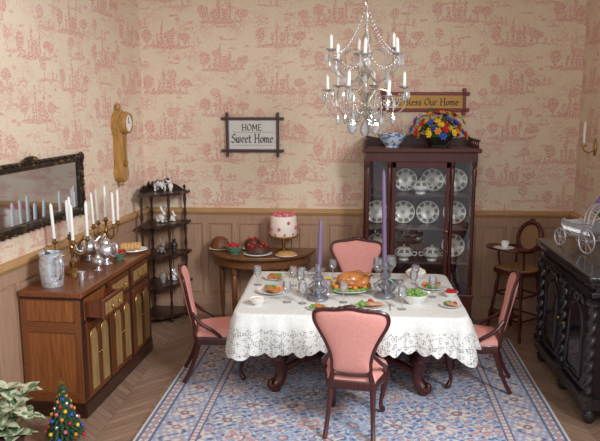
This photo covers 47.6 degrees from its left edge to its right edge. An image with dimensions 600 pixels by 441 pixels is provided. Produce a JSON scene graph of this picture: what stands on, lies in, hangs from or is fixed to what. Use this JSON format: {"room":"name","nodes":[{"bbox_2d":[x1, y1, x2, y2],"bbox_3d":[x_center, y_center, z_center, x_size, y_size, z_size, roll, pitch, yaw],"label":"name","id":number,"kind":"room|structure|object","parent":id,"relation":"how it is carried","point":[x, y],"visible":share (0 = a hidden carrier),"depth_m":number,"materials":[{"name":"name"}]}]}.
{"room":"dining room","nodes":[
{"label":"dining room","id":0,"kind":"room"},
{"bbox_2d":[0,0,145,263],"bbox_3d":[-1.666,-0.423,4.244,0.101,3.100,3.300,2,10,9],"label":"wall","id":1,"kind":"structure","parent":0,"point":[66,65],"depth_m":4.59,"materials":[{"name":"paper"}]},
{"bbox_2d":[0,152,85,240],"bbox_3d":[-1.615,-0.158,4.098,0.056,0.461,1.320,2,10,9],"label":"wall mirror","id":2,"kind":"object","parent":1,"relation":"attached to","point":[28,187],"visible":0.93,"depth_m":4.17,"materials":[{"name":"brown metal"}]},
{"bbox_2d":[0,207,148,275],"bbox_3d":[-1.594,0.194,4.341,0.046,0.060,3.300,2,10,9],"label":"trim","id":3,"kind":"structure","parent":1,"relation":"attached to","point":[7,267],"depth_m":4.44,"materials":[{"name":"brown wood"}]},
{"bbox_2d":[0,214,151,398],"bbox_3d":[-1.605,0.659,4.424,0.025,0.905,3.300,2,10,9],"label":"wainscoting","id":4,"kind":"structure","parent":1,"relation":"attached to","point":[12,369],"depth_m":4.00,"materials":[{"name":"brown wood"}]},
{"bbox_2d":[110,103,132,185],"bbox_3d":[-1.375,-0.588,5.285,0.125,0.642,0.176,2,10,9],"label":"wall clock","id":5,"kind":"object","parent":1,"relation":"attached to","point":[121,124],"visible":1,"depth_m":5.25,"materials":[{"name":"brown wood"}]},
{"bbox_2d":[17,314,599,440],"bbox_3d":[0.237,1.173,4.292,4.700,0.060,3.720,1,10,4],"label":"floor","id":6,"kind":"structure","parent":0,"point":[122,415],"depth_m":4.45,"materials":[{"name":"brown wood"}]},
{"bbox_2d":[0,380,47,440],"bbox_3d":[-1.535,1.055,3.614,0.355,0.406,0.362,1,10,4],"label":"potted plant","id":7,"kind":"object","parent":6,"relation":"on","point":[13,398],"visible":1,"depth_m":3.56,"materials":[{"name":"green plant"}]},
{"bbox_2d":[44,377,85,440],"bbox_3d":[-1.296,1.044,3.738,0.220,0.385,0.212,1,10,4],"label":"tree","id":8,"kind":"object","parent":6,"relation":"on","point":[64,424],"visible":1,"depth_m":3.70,"materials":[{"name":"green plastic"}]},
{"bbox_2d":[18,249,152,418],"bbox_3d":[-1.313,0.697,4.567,0.519,0.781,1.174,1,10,7],"label":"sideboard","id":9,"kind":"object","parent":6,"relation":"on","point":[91,333],"visible":0.98,"depth_m":4.07,"materials":[{"name":"brown wood"}]},
{"bbox_2d":[38,248,63,287],"bbox_3d":[-1.464,0.287,4.027,0.168,0.214,0.190,-1,10,-3],"label":"water pitcher","id":10,"kind":"object","parent":9,"relation":"on","point":[51,263],"visible":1,"depth_m":3.99,"materials":[{"name":"silver metal"}]},
{"bbox_2d":[49,196,90,274],"bbox_3d":[-1.453,0.093,4.311,0.185,0.496,0.185,4,11,20],"label":"candelabra","id":11,"kind":"object","parent":9,"relation":"on","point":[68,207],"visible":0.98,"depth_m":4.31,"materials":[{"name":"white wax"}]},
{"bbox_2d":[49,203,55,238],"bbox_3d":[-1.547,0.003,4.248,0.021,0.226,0.020,-1,12,4],"label":"candle","id":12,"kind":"object","parent":11,"relation":"on","point":[50,206],"depth_m":4.24,"materials":[{"name":"white wax"}]},
{"bbox_2d":[65,200,68,234],"bbox_3d":[-1.499,-0.021,4.385,0.021,0.226,0.020,-1,9,4],"label":"candle","id":13,"kind":"object","parent":11,"relation":"on","point":[66,209],"depth_m":4.37,"materials":[{"name":"white wax"}]},
{"bbox_2d":[67,196,70,231],"bbox_3d":[-1.453,-0.040,4.287,0.021,0.226,0.020,1,10,4],"label":"candle","id":14,"kind":"object","parent":11,"relation":"on","point":[68,199],"depth_m":4.27,"materials":[{"name":"white wax"}]},
{"bbox_2d":[69,204,74,239],"bbox_3d":[-1.412,0.010,4.204,0.021,0.226,0.020,0,10,4],"label":"candle","id":15,"kind":"object","parent":11,"relation":"on","point":[70,206],"depth_m":4.20,"materials":[{"name":"white wax"}]},
{"bbox_2d":[84,201,88,235],"bbox_3d":[-1.361,-0.012,4.332,0.021,0.226,0.020,1,11,4],"label":"candle","id":16,"kind":"object","parent":11,"relation":"on","point":[85,203],"depth_m":4.33,"materials":[{"name":"white wax"}]},
{"bbox_2d":[77,271,85,280],"bbox_3d":[-1.347,0.340,4.193,0.052,0.050,0.052,1,10,4],"label":"tumbler","id":17,"kind":"object","parent":9,"relation":"on","point":[81,275],"visible":1,"depth_m":4.18,"materials":[{"name":"silver metal"}]},
{"bbox_2d":[74,232,102,261],"bbox_3d":[-1.460,0.175,4.681,0.232,0.207,0.134,-4,11,-23],"label":"coffee pot","id":18,"kind":"object","parent":9,"relation":"on","point":[90,251],"visible":0.54,"depth_m":4.64,"materials":[{"name":"silver metal"}]},
{"bbox_2d":[92,252,103,271],"bbox_3d":[-1.309,0.265,4.402,0.081,0.126,0.141,2,10,10],"label":"sugar bowl","id":19,"kind":"object","parent":9,"relation":"on","point":[98,261],"visible":1,"depth_m":4.38,"materials":[{"name":"silver metal"}]},
{"bbox_2d":[89,186,120,238],"bbox_3d":[-1.387,-0.003,4.854,0.186,0.496,0.186,-1,10,-3],"label":"candelabra","id":20,"kind":"object","parent":9,"relation":"on","point":[105,219],"visible":0.8,"depth_m":4.84,"materials":[{"name":"gold metal"}]},
{"bbox_2d":[89,192,94,223],"bbox_3d":[-1.456,-0.087,4.760,0.021,0.226,0.020,-5,13,-19],"label":"candle","id":21,"kind":"object","parent":20,"relation":"on","point":[90,195],"depth_m":4.75,"materials":[{"name":"white wax"}]},
{"bbox_2d":[94,189,99,220],"bbox_3d":[-1.466,-0.113,4.904,0.021,0.226,0.020,-6,10,-18],"label":"candle","id":22,"kind":"object","parent":20,"relation":"on","point":[95,192],"depth_m":4.90,"materials":[{"name":"white wax"}]},
{"bbox_2d":[103,186,106,216],"bbox_3d":[-1.387,-0.136,4.831,0.021,0.226,0.020,-3,11,-19],"label":"candle","id":23,"kind":"object","parent":20,"relation":"on","point":[104,189],"depth_m":4.82,"materials":[{"name":"white wax"}]},
{"bbox_2d":[110,192,114,223],"bbox_3d":[-1.315,-0.089,4.771,0.021,0.226,0.020,-4,11,-19],"label":"candle","id":24,"kind":"object","parent":20,"relation":"on","point":[111,195],"depth_m":4.76,"materials":[{"name":"white wax"}]},
{"bbox_2d":[116,189,118,219],"bbox_3d":[-1.318,-0.114,4.908,0.021,0.226,0.020,-3,12,-19],"label":"candle","id":25,"kind":"object","parent":20,"relation":"on","point":[117,195],"depth_m":4.90,"materials":[{"name":"white wax"}]},
{"bbox_2d":[92,235,117,265],"bbox_3d":[-1.310,0.193,4.579,0.134,0.207,0.232,-5,11,-28],"label":"teapot","id":26,"kind":"object","parent":9,"relation":"on","point":[106,250],"visible":0.89,"depth_m":4.53,"materials":[{"name":"silver metal"}]},
{"bbox_2d":[113,249,126,259],"bbox_3d":[-1.265,0.232,4.743,0.110,0.072,0.109,1,10,4],"label":"dish","id":27,"kind":"object","parent":9,"relation":"on","point":[121,252],"visible":0.58,"depth_m":4.71,"materials":[{"name":"green ceramic"}]},
{"bbox_2d":[118,242,147,253],"bbox_3d":[-1.228,0.194,4.953,0.234,0.074,0.176,-2,10,-13],"label":"bread plate","id":28,"kind":"object","parent":9,"relation":"on","point":[136,247],"visible":0.92,"depth_m":4.92,"materials":[{"name":"white ceramic"}]},
{"bbox_2d":[137,181,192,322],"bbox_3d":[-1.133,0.278,5.769,0.355,1.190,0.355,1,10,4],"label":"corner shelf","id":29,"kind":"object","parent":6,"relation":"on","point":[157,312],"visible":0.74,"depth_m":5.77,"materials":[{"name":"brown wood"}]},
{"bbox_2d":[156,237,165,252],"bbox_3d":[-1.182,0.206,5.781,0.068,0.131,0.132,-7,12,-34],"label":"rabbit figurine","id":30,"kind":"object","parent":29,"relation":"on","point":[160,248],"visible":1,"depth_m":5.75,"materials":[{"name":"white ceramic"}]},
{"bbox_2d":[156,205,166,222],"bbox_3d":[-1.172,-0.058,5.743,0.145,0.144,0.075,9,14,43],"label":"rabbit figurine","id":31,"kind":"object","parent":29,"relation":"on","point":[161,217],"visible":1,"depth_m":5.72,"materials":[{"name":"white ceramic"}]},
{"bbox_2d":[153,175,170,191],"bbox_3d":[-1.159,-0.312,5.694,0.200,0.135,0.070,6,12,32],"label":"cow figurine","id":32,"kind":"object","parent":29,"relation":"on","point":[158,183],"visible":1,"depth_m":5.67,"materials":[{"name":"white ceramic"}]},
{"bbox_2d":[159,270,166,282],"bbox_3d":[-1.171,0.480,5.815,0.064,0.100,0.063,1,10,4],"label":"vase","id":33,"kind":"object","parent":29,"relation":"on","point":[163,276],"visible":1,"depth_m":5.80,"materials":[{"name":"grey ceramic"}]},
{"bbox_2d":[171,239,177,250],"bbox_3d":[-1.085,0.209,5.853,0.064,0.100,0.063,1,10,4],"label":"vase","id":34,"kind":"object","parent":29,"relation":"on","point":[174,244],"visible":0.93,"depth_m":5.83,"materials":[{"name":"ceramic"}]},
{"bbox_2d":[207,247,315,316],"bbox_3d":[-0.343,0.573,5.732,0.940,0.620,0.420,1,10,4],"label":"side table","id":35,"kind":"object","parent":6,"relation":"on","point":[224,259],"visible":0.6,"depth_m":5.63,"materials":[{"name":"brown wood"}]},
{"bbox_2d":[209,236,228,250],"bbox_3d":[-0.680,0.191,5.799,0.190,0.108,0.189,1,10,4],"label":"plum pudding","id":36,"kind":"object","parent":35,"relation":"on","point":[218,243],"visible":0.84,"depth_m":5.74,"materials":[{"name":"brown food"}]},
{"bbox_2d":[225,242,243,253],"bbox_3d":[-0.545,0.229,5.644,0.160,0.088,0.159,1,10,4],"label":"fruit bowl","id":37,"kind":"object","parent":35,"relation":"on","point":[232,248],"visible":1,"depth_m":5.60,"materials":[{"name":"green ceramic"}]},
{"bbox_2d":[242,236,260,249],"bbox_3d":[-0.404,0.193,5.811,0.196,0.100,0.196,1,10,4],"label":"bundt cake","id":38,"kind":"object","parent":35,"relation":"on","point":[250,240],"visible":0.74,"depth_m":5.78,"materials":[{"name":"red food"}]},
{"bbox_2d":[243,242,271,256],"bbox_3d":[-0.348,0.234,5.601,0.242,0.092,0.242,1,10,4],"label":"cake","id":39,"kind":"object","parent":35,"relation":"on","point":[254,250],"visible":1,"depth_m":5.53,"materials":[{"name":"brown food"}]},
{"bbox_2d":[268,211,298,251],"bbox_3d":[-0.138,0.093,5.715,0.260,0.329,0.260,1,10,4],"label":"frosted cake","id":40,"kind":"object","parent":35,"relation":"on","point":[283,226],"visible":1,"depth_m":5.62,"materials":[{"name":"white food"}]},
{"bbox_2d":[275,251,296,257],"bbox_3d":[-0.111,0.273,5.546,0.180,0.034,0.179,1,10,4],"label":"pie","id":41,"kind":"object","parent":35,"relation":"on","point":[284,254],"visible":1,"depth_m":5.50,"materials":[{"name":"beige food"}]},
{"bbox_2d":[133,330,570,440],"bbox_3d":[0.342,1.124,4.358,2.420,0.011,2.350,1,10,5],"label":"rug","id":42,"kind":"object","parent":6,"relation":"on","point":[214,404],"visible":0.59,"depth_m":4.21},
{"bbox_2d":[178,262,247,382],"bbox_3d":[-0.590,0.668,4.639,0.461,0.787,0.429,-2,10,-11],"label":"dining chair","id":43,"kind":"object","parent":42,"relation":"on","point":[208,331],"visible":0.76,"depth_m":4.51,"materials":[{"name":"pink fabric"}]},
{"bbox_2d":[264,330,436,395],"bbox_3d":[0.334,0.771,4.632,1.380,0.585,1.000,1,10,4],"label":"dining table","id":44,"kind":"object","parent":42,"relation":"on","point":[423,388],"visible":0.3,"depth_m":4.38,"materials":[{"name":"brown wood"}]},
{"bbox_2d":[225,271,481,367],"bbox_3d":[0.337,0.626,4.605,1.637,0.294,1.282,1,10,4],"label":"tablecloth","id":45,"kind":"object","parent":44,"relation":"on","point":[429,317],"visible":0.66,"depth_m":4.10,"materials":[{"name":"fabric"}]},
{"bbox_2d":[249,296,265,305],"bbox_3d":[-0.266,0.505,4.290,0.110,0.051,0.109,1,10,4],"label":"soup bowl","id":46,"kind":"object","parent":45,"relation":"on","point":[255,300],"visible":1,"depth_m":4.27,"materials":[{"name":"white ceramic"}]},
{"bbox_2d":[257,284,286,294],"bbox_3d":[-0.188,0.460,4.561,0.204,0.044,0.204,3,11,19],"label":"dinner plate","id":47,"kind":"object","parent":45,"relation":"on","point":[268,289],"visible":0.99,"depth_m":4.54,"materials":[{"name":"white ceramic"}]},
{"bbox_2d":[263,273,285,279],"bbox_3d":[-0.184,0.402,4.917,0.162,0.035,0.162,-2,10,-8],"label":"dinner plate","id":48,"kind":"object","parent":45,"relation":"on","point":[272,276],"visible":1,"depth_m":4.90,"materials":[{"name":"white ceramic"}]},
{"bbox_2d":[283,281,290,302],"bbox_3d":[-0.083,0.455,4.330,0.057,0.135,0.057,1,10,4],"label":"wine glass","id":49,"kind":"object","parent":45,"relation":"on","point":[286,301],"visible":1,"depth_m":4.33,"materials":[{"name":"clear glass"}]},
{"bbox_2d":[298,267,305,280],"bbox_3d":[0.013,0.382,4.860,0.056,0.095,0.055,1,10,4],"label":"goblet","id":50,"kind":"object","parent":45,"relation":"on","point":[300,269],"visible":0.8,"depth_m":4.84,"materials":[{"name":"clear glass"}]},
{"bbox_2d":[298,282,306,304],"bbox_3d":[0.016,0.460,4.303,0.057,0.135,0.057,1,10,4],"label":"wine glass","id":51,"kind":"object","parent":45,"relation":"on","point":[300,303],"visible":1,"depth_m":4.30,"materials":[{"name":"clear glass"}]},
{"bbox_2d":[307,220,328,302],"bbox_3d":[0.116,0.246,4.350,0.136,0.540,0.136,5,11,27],"label":"candlestick","id":52,"kind":"object","parent":45,"relation":"on","point":[317,297],"visible":1,"depth_m":4.34,"materials":[{"name":"clear glass"}]},
{"bbox_2d":[317,220,321,264],"bbox_3d":[0.125,0.133,4.330,0.034,0.311,0.030,1,10,4],"label":"candle","id":53,"kind":"object","parent":52,"relation":"on","point":[319,252],"depth_m":4.32,"materials":[{"name":"purple wax"}]},
{"bbox_2d":[307,303,328,309],"bbox_3d":[0.109,0.530,4.208,0.136,0.030,0.136,4,11,22],"label":"dinner plate","id":54,"kind":"object","parent":45,"relation":"on","point":[313,306],"visible":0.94,"depth_m":4.20,"materials":[{"name":"white ceramic"}]},
{"bbox_2d":[339,281,347,303],"bbox_3d":[0.278,0.456,4.326,0.057,0.135,0.057,1,10,4],"label":"wine glass","id":55,"kind":"object","parent":45,"relation":"on","point":[342,302],"visible":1,"depth_m":4.33,"materials":[{"name":"clear glass"}]},
{"bbox_2d":[330,271,372,293],"bbox_3d":[0.345,0.408,4.588,0.294,0.137,0.221,-2,10,-13],"label":"roast turkey","id":56,"kind":"object","parent":45,"relation":"on","point":[358,283],"visible":0.92,"depth_m":4.53,"materials":[{"name":"brown food"}]},
{"bbox_2d":[354,299,386,309],"bbox_3d":[0.441,0.520,4.224,0.204,0.044,0.204,7,12,34],"label":"dinner plate","id":57,"kind":"object","parent":45,"relation":"on","point":[370,304],"visible":0.97,"depth_m":4.21,"materials":[{"name":"white ceramic"}]},
{"bbox_2d":[374,170,395,299],"bbox_3d":[0.556,0.083,4.383,0.136,0.850,0.136,5,11,27],"label":"candlestick","id":58,"kind":"object","parent":45,"relation":"on","point":[385,285],"visible":1,"depth_m":4.40,"materials":[{"name":"grey metal"}]},
{"bbox_2d":[382,170,386,262],"bbox_3d":[0.543,-0.031,4.364,0.043,0.621,0.030,1,10,4],"label":"candle","id":59,"kind":"object","parent":58,"relation":"on","point":[384,229],"depth_m":4.36,"materials":[{"name":"purple wax"}]},
{"bbox_2d":[395,279,403,294],"bbox_3d":[0.661,0.442,4.521,0.056,0.095,0.055,1,10,4],"label":"goblet","id":60,"kind":"object","parent":45,"relation":"on","point":[399,282],"visible":0.74,"depth_m":4.50,"materials":[{"name":"clear glass"}]},
{"bbox_2d":[398,287,406,309],"bbox_3d":[0.629,0.481,4.184,0.057,0.135,0.057,1,10,4],"label":"wine glass","id":61,"kind":"object","parent":45,"relation":"on","point":[400,308],"visible":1,"depth_m":4.18,"materials":[{"name":"clear glass"}]},
{"bbox_2d":[400,288,428,304],"bbox_3d":[0.728,0.479,4.320,0.180,0.091,0.179,1,10,4],"label":"salad bowl","id":62,"kind":"object","parent":45,"relation":"on","point":[415,296],"visible":0.94,"depth_m":4.27,"materials":[{"name":"white ceramic"}]},
{"bbox_2d":[405,268,425,278],"bbox_3d":[0.839,0.380,4.926,0.150,0.075,0.149,1,10,4],"label":"bowl","id":63,"kind":"object","parent":45,"relation":"on","point":[422,272],"visible":0.69,"depth_m":4.88,"materials":[{"name":"white ceramic"}]},
{"bbox_2d":[418,281,447,290],"bbox_3d":[0.911,0.442,4.667,0.204,0.044,0.204,-8,13,-39],"label":"dinner plate","id":64,"kind":"object","parent":45,"relation":"on","point":[425,285],"visible":0.77,"depth_m":4.65,"materials":[{"name":"white ceramic"}]},
{"bbox_2d":[443,288,457,297],"bbox_3d":[0.988,0.473,4.464,0.100,0.054,0.099,1,10,4],"label":"bowl","id":65,"kind":"object","parent":45,"relation":"on","point":[448,292],"visible":1,"depth_m":4.44,"materials":[{"name":"white ceramic"}]},
{"bbox_2d":[440,301,461,307],"bbox_3d":[0.944,0.522,4.252,0.136,0.030,0.136,1,10,7],"label":"dinner plate","id":66,"kind":"object","parent":45,"relation":"on","point":[448,304],"visible":1,"depth_m":4.24,"materials":[{"name":"white ceramic"}]},
{"bbox_2d":[312,305,390,440],"bbox_3d":[0.311,0.799,3.894,0.430,0.786,0.462,2,10,12],"label":"dining chair","id":67,"kind":"object","parent":42,"relation":"on","point":[352,335],"visible":1,"depth_m":3.71,"materials":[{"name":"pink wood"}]},
{"bbox_2d":[330,237,381,272],"bbox_3d":[0.440,0.554,5.290,0.429,0.787,0.462,1,10,4],"label":"dining chair","id":68,"kind":"object","parent":42,"relation":"on","point":[354,253],"visible":0.38,"depth_m":5.41,"materials":[{"name":"pink fabric"}]},
{"bbox_2d":[444,269,520,394],"bbox_3d":[1.186,0.700,4.463,0.461,0.787,0.429,2,10,12],"label":"dining chair","id":69,"kind":"object","parent":42,"relation":"on","point":[490,339],"visible":0.79,"depth_m":4.35,"materials":[{"name":"pink fabric"}]},
{"bbox_2d":[362,134,481,322],"bbox_3d":[0.960,0.102,5.581,0.920,1.599,0.400,1,10,4],"label":"china cabinet","id":70,"kind":"object","parent":6,"relation":"on","point":[418,155],"visible":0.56,"depth_m":5.49,"materials":[{"name":"brown wood"}]},
{"bbox_2d":[369,233,381,242],"bbox_3d":[0.654,0.200,5.739,0.190,0.186,0.047,1,10,5],"label":"plate","id":71,"kind":"object","parent":70,"relation":"on","point":[376,236],"visible":0.16,"depth_m":5.75,"materials":[{"name":"ceramic"}]},
{"bbox_2d":[369,200,386,222],"bbox_3d":[0.644,-0.075,5.691,0.190,0.186,0.047,1,10,5],"label":"plate","id":72,"kind":"object","parent":70,"relation":"on","point":[375,207],"visible":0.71,"depth_m":5.70,"materials":[{"name":"ceramic"}]},
{"bbox_2d":[377,133,406,146],"bbox_3d":[0.732,-0.639,5.415,0.240,0.107,0.239,1,10,4],"label":"bowl","id":73,"kind":"object","parent":70,"relation":"on","point":[388,139],"visible":1,"depth_m":5.34,"materials":[{"name":"ceramic"}]},
{"bbox_2d":[395,200,414,222],"bbox_3d":[0.863,-0.073,5.677,0.190,0.186,0.047,1,10,5],"label":"plate","id":74,"kind":"object","parent":70,"relation":"on","point":[404,211],"visible":0.91,"depth_m":5.68,"materials":[{"name":"ceramic"}]},
{"bbox_2d":[394,244,416,259],"bbox_3d":[0.855,0.257,5.605,0.160,0.128,0.160,-9,13,-41],"label":"tureen","id":75,"kind":"object","parent":70,"relation":"on","point":[403,252],"visible":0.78,"depth_m":5.56,"materials":[{"name":"white ceramic"}]},
{"bbox_2d":[394,251,412,259],"bbox_3d":[0.855,0.285,5.610,0.156,0.070,0.154,1,10,4],"label":"bowl","id":76,"kind":"object","parent":75,"relation":"on","point":[402,255],"depth_m":5.55,"materials":[{"name":"white ceramic"}]},
{"bbox_2d":[396,168,416,190],"bbox_3d":[0.873,-0.339,5.629,0.190,0.186,0.047,1,10,5],"label":"plate","id":77,"kind":"object","parent":70,"relation":"on","point":[405,176],"visible":0.87,"depth_m":5.63,"materials":[{"name":"ceramic"}]},
{"bbox_2d":[369,221,469,230],"bbox_3d":[0.962,0.045,5.599,0.830,0.014,0.315,1,10,4],"label":"shelf","id":78,"kind":"object","parent":70,"relation":"attached to","point":[411,225],"depth_m":5.54,"materials":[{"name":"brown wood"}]},
{"bbox_2d":[407,178,433,193],"bbox_3d":[0.975,-0.284,5.502,0.160,0.128,0.160,-9,13,-41],"label":"tureen","id":79,"kind":"object","parent":70,"relation":"on","point":[420,186],"visible":1,"depth_m":5.46,"materials":[{"name":"white ceramic"}]},
{"bbox_2d":[411,185,429,193],"bbox_3d":[0.975,-0.255,5.507,0.156,0.070,0.154,1,10,4],"label":"bowl","id":80,"kind":"object","parent":79,"relation":"on","point":[419,189],"depth_m":5.45,"materials":[{"name":"white ceramic"}]},
{"bbox_2d":[369,190,471,196],"bbox_3d":[0.962,-0.220,5.552,0.830,0.014,0.315,1,10,4],"label":"shelf","id":81,"kind":"object","parent":70,"relation":"attached to","point":[372,193],"depth_m":5.48,"materials":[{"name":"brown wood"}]},
{"bbox_2d":[377,254,468,264],"bbox_3d":[0.962,0.321,5.647,0.830,0.014,0.315,1,10,4],"label":"shelf","id":82,"kind":"object","parent":70,"relation":"attached to","point":[462,259],"depth_m":5.57,"materials":[{"name":"brown wood"}]},
{"bbox_2d":[416,201,438,222],"bbox_3d":[1.063,-0.071,5.664,0.190,0.186,0.047,1,10,5],"label":"plate","id":83,"kind":"object","parent":70,"relation":"on","point":[426,211],"visible":1,"depth_m":5.67,"materials":[{"name":"ceramic"}]},
{"bbox_2d":[418,245,442,260],"bbox_3d":[1.084,0.259,5.590,0.160,0.128,0.160,-9,13,-41],"label":"tureen","id":84,"kind":"object","parent":70,"relation":"on","point":[431,253],"visible":0.93,"depth_m":5.54,"materials":[{"name":"white ceramic"}]},
{"bbox_2d":[423,252,440,260],"bbox_3d":[1.084,0.288,5.595,0.156,0.070,0.154,1,10,4],"label":"bowl","id":85,"kind":"object","parent":84,"relation":"on","point":[431,256],"depth_m":5.53,"materials":[{"name":"white ceramic"}]},
{"bbox_2d":[421,168,443,190],"bbox_3d":[1.093,-0.336,5.615,0.190,0.186,0.047,1,10,5],"label":"plate","id":86,"kind":"object","parent":70,"relation":"on","point":[433,176],"visible":0.77,"depth_m":5.62,"materials":[{"name":"ceramic"}]},
{"bbox_2d":[408,107,469,146],"bbox_3d":[1.104,-0.741,5.390,0.485,0.315,0.329,1,10,4],"label":"flower arrangement","id":87,"kind":"object","parent":70,"relation":"on","point":[439,135],"visible":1,"depth_m":5.34,"materials":[{"name":"plant"}]},
{"bbox_2d":[423,136,454,146],"bbox_3d":[1.103,-0.628,5.412,0.235,0.085,0.239,5,11,25],"label":"bowl","id":88,"kind":"object","parent":70,"relation":"on","point":[435,141],"depth_m":5.34,"materials":[{"name":"ceramic"}]},
{"bbox_2d":[442,234,464,256],"bbox_3d":[1.282,0.208,5.698,0.190,0.186,0.047,1,10,5],"label":"plate","id":89,"kind":"object","parent":70,"relation":"on","point":[457,247],"visible":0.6,"depth_m":5.70,"materials":[{"name":"ceramic"}]},
{"bbox_2d":[443,201,465,223],"bbox_3d":[1.282,-0.068,5.649,0.190,0.186,0.047,1,10,5],"label":"plate","id":90,"kind":"object","parent":70,"relation":"on","point":[459,211],"visible":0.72,"depth_m":5.65,"materials":[{"name":"ceramic"}]},
{"bbox_2d":[444,168,466,191],"bbox_3d":[1.282,-0.334,5.602,0.190,0.186,0.047,1,10,5],"label":"plate","id":91,"kind":"object","parent":70,"relation":"on","point":[460,181],"visible":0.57,"depth_m":5.61,"materials":[{"name":"ceramic"}]},
{"bbox_2d":[486,218,543,343],"bbox_3d":[1.706,0.466,5.423,0.440,0.943,0.351,-7,12,-34],"label":"high chair","id":92,"kind":"object","parent":6,"relation":"on","point":[527,234],"visible":0.77,"depth_m":5.41,"materials":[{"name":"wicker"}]},
{"bbox_2d":[494,245,514,249],"bbox_3d":[1.588,0.208,5.295,0.154,0.004,0.155,-9,13,-41],"label":"saucer","id":93,"kind":"object","parent":92,"relation":"on","point":[497,246],"visible":0.92,"depth_m":5.28,"materials":[{"name":"white ceramic"}]},
{"bbox_2d":[486,243,527,252],"bbox_3d":[1.597,0.217,5.303,0.175,0.015,0.348,-7,12,-34],"label":"tray","id":94,"kind":"object","parent":92,"relation":"on","point":[491,245],"depth_m":5.23,"materials":[{"name":"brown wood"}]},
{"bbox_2d":[533,238,599,423],"bbox_3d":[1.906,0.667,4.396,0.505,0.900,1.120,1,10,4],"label":"base cabinet","id":95,"kind":"object","parent":6,"relation":"on","point":[566,337],"visible":1,"depth_m":4.24,"materials":[{"name":"black wood"}]},
{"bbox_2d":[554,203,599,253],"bbox_3d":[1.870,0.027,4.488,0.189,0.324,0.460,-3,10,-15],"label":"carriage","id":96,"kind":"object","parent":95,"relation":"on","point":[581,231],"visible":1,"depth_m":4.41,"materials":[{"name":"white metal"}]},
{"bbox_2d":[584,203,599,225],"bbox_3d":[1.906,-0.043,4.340,0.150,0.136,0.092,-3,10,-15],"label":"hood","id":97,"kind":"object","parent":96,"relation":"attached to","point":[593,221],"depth_m":4.32,"materials":[{"name":"white metal"}]},
{"bbox_2d":[138,0,587,210],"bbox_3d":[0.475,-0.692,5.769,3.640,3.100,0.100,1,10,4],"label":"wall","id":98,"kind":"structure","parent":0,"point":[519,62],"depth_m":5.65,"materials":[{"name":"paper"}]},
{"bbox_2d":[221,112,283,156],"bbox_3d":[-0.402,-0.725,5.750,0.534,0.374,0.038,1,10,4],"label":"sign","id":99,"kind":"object","parent":98,"relation":"attached to","point":[243,134],"visible":1,"depth_m":5.75,"materials":[{"name":"fabric"}]},
{"bbox_2d":[152,299,537,320],"bbox_3d":[0.471,0.779,5.962,3.640,0.135,0.030,1,10,4],"label":"baseboard","id":100,"kind":"structure","parent":98,"relation":"attached to","point":[478,312],"depth_m":6.02,"materials":[{"name":"brown wood"}]},
{"bbox_2d":[147,214,570,305],"bbox_3d":[0.471,0.399,5.898,3.640,0.905,0.024,1,10,4],"label":"wainscoting","id":101,"kind":"structure","parent":98,"relation":"attached to","point":[202,228],"depth_m":5.88,"materials":[{"name":"brown wood"}]},
{"bbox_2d":[148,207,572,217],"bbox_3d":[0.471,-0.064,5.806,3.640,0.060,0.045,1,10,4],"label":"trim","id":102,"kind":"structure","parent":98,"relation":"attached to","point":[156,210],"depth_m":5.81,"materials":[{"name":"brown wood"}]},
{"bbox_2d":[378,88,469,114],"bbox_3d":[1.020,-0.979,5.609,0.750,0.220,0.038,1,10,4],"label":"sign","id":103,"kind":"object","parent":98,"relation":"attached to","point":[418,101],"visible":0.87,"depth_m":5.61,"materials":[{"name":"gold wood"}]},
{"bbox_2d":[573,0,599,221],"bbox_3d":[2.229,-0.376,3.976,0.100,3.100,3.300,1,10,4],"label":"wall","id":104,"kind":"structure","parent":0,"point":[587,175],"depth_m":5.32,"materials":[{"name":"paper"}]},
{"bbox_2d":[569,211,598,229],"bbox_3d":[2.156,0.238,4.089,0.045,0.060,3.300,1,10,4],"label":"trim","id":105,"kind":"structure","parent":104,"relation":"attached to","point":[572,215],"depth_m":5.55,"materials":[{"name":"brown wood"}]},
{"bbox_2d":[580,121,596,155],"bbox_3d":[2.201,-0.625,5.186,0.113,0.270,0.060,1,10,4],"label":"wall sconce","id":106,"kind":"object","parent":104,"relation":"attached to","point":[583,145],"visible":1,"depth_m":5.18,"materials":[{"name":"gold metal"}]},
{"bbox_2d":[583,121,586,142],"bbox_3d":[2.170,-0.675,5.179,0.019,0.170,0.020,1,10,4],"label":"candle","id":107,"kind":"object","parent":106,"relation":"on","point":[585,123],"depth_m":5.17,"materials":[{"name":"white wax"}]},
{"bbox_3d":[0.257,-1.991,4.038,4.700,0.060,3.120,1,10,4],"label":"ceiling","id":108,"kind":"structure","parent":0,"visible":0},
{"bbox_2d":[322,0,409,136],"bbox_3d":[0.423,-1.263,4.270,0.564,1.452,0.560,1,10,4],"label":"chandelier","id":109,"kind":"object","parent":108,"relation":"hanging from","point":[365,72],"visible":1,"depth_m":4.33,"materials":[{"name":"metal"}]},
{"bbox_2d":[347,69,350,84],"bbox_3d":[0.296,-0.862,4.109,0.023,0.100,0.022,3,7,3],"label":"candle","id":110,"kind":"object","parent":109,"relation":"on","point":[349,72],"depth_m":4.10,"materials":[{"name":"white wax"}]},
{"bbox_2d":[363,37,367,52],"bbox_3d":[0.392,-1.051,4.076,0.023,0.100,0.022,3,9,3],"label":"candle","id":111,"kind":"object","parent":109,"relation":"on","point":[365,40],"depth_m":4.07,"materials":[{"name":"white wax"}]},
{"bbox_2d":[387,79,390,94],"bbox_3d":[0.541,-0.808,4.133,0.023,0.100,0.022,4,6,3],"label":"candle","id":112,"kind":"object","parent":109,"relation":"on","point":[389,82],"depth_m":4.12,"materials":[{"name":"white wax"}]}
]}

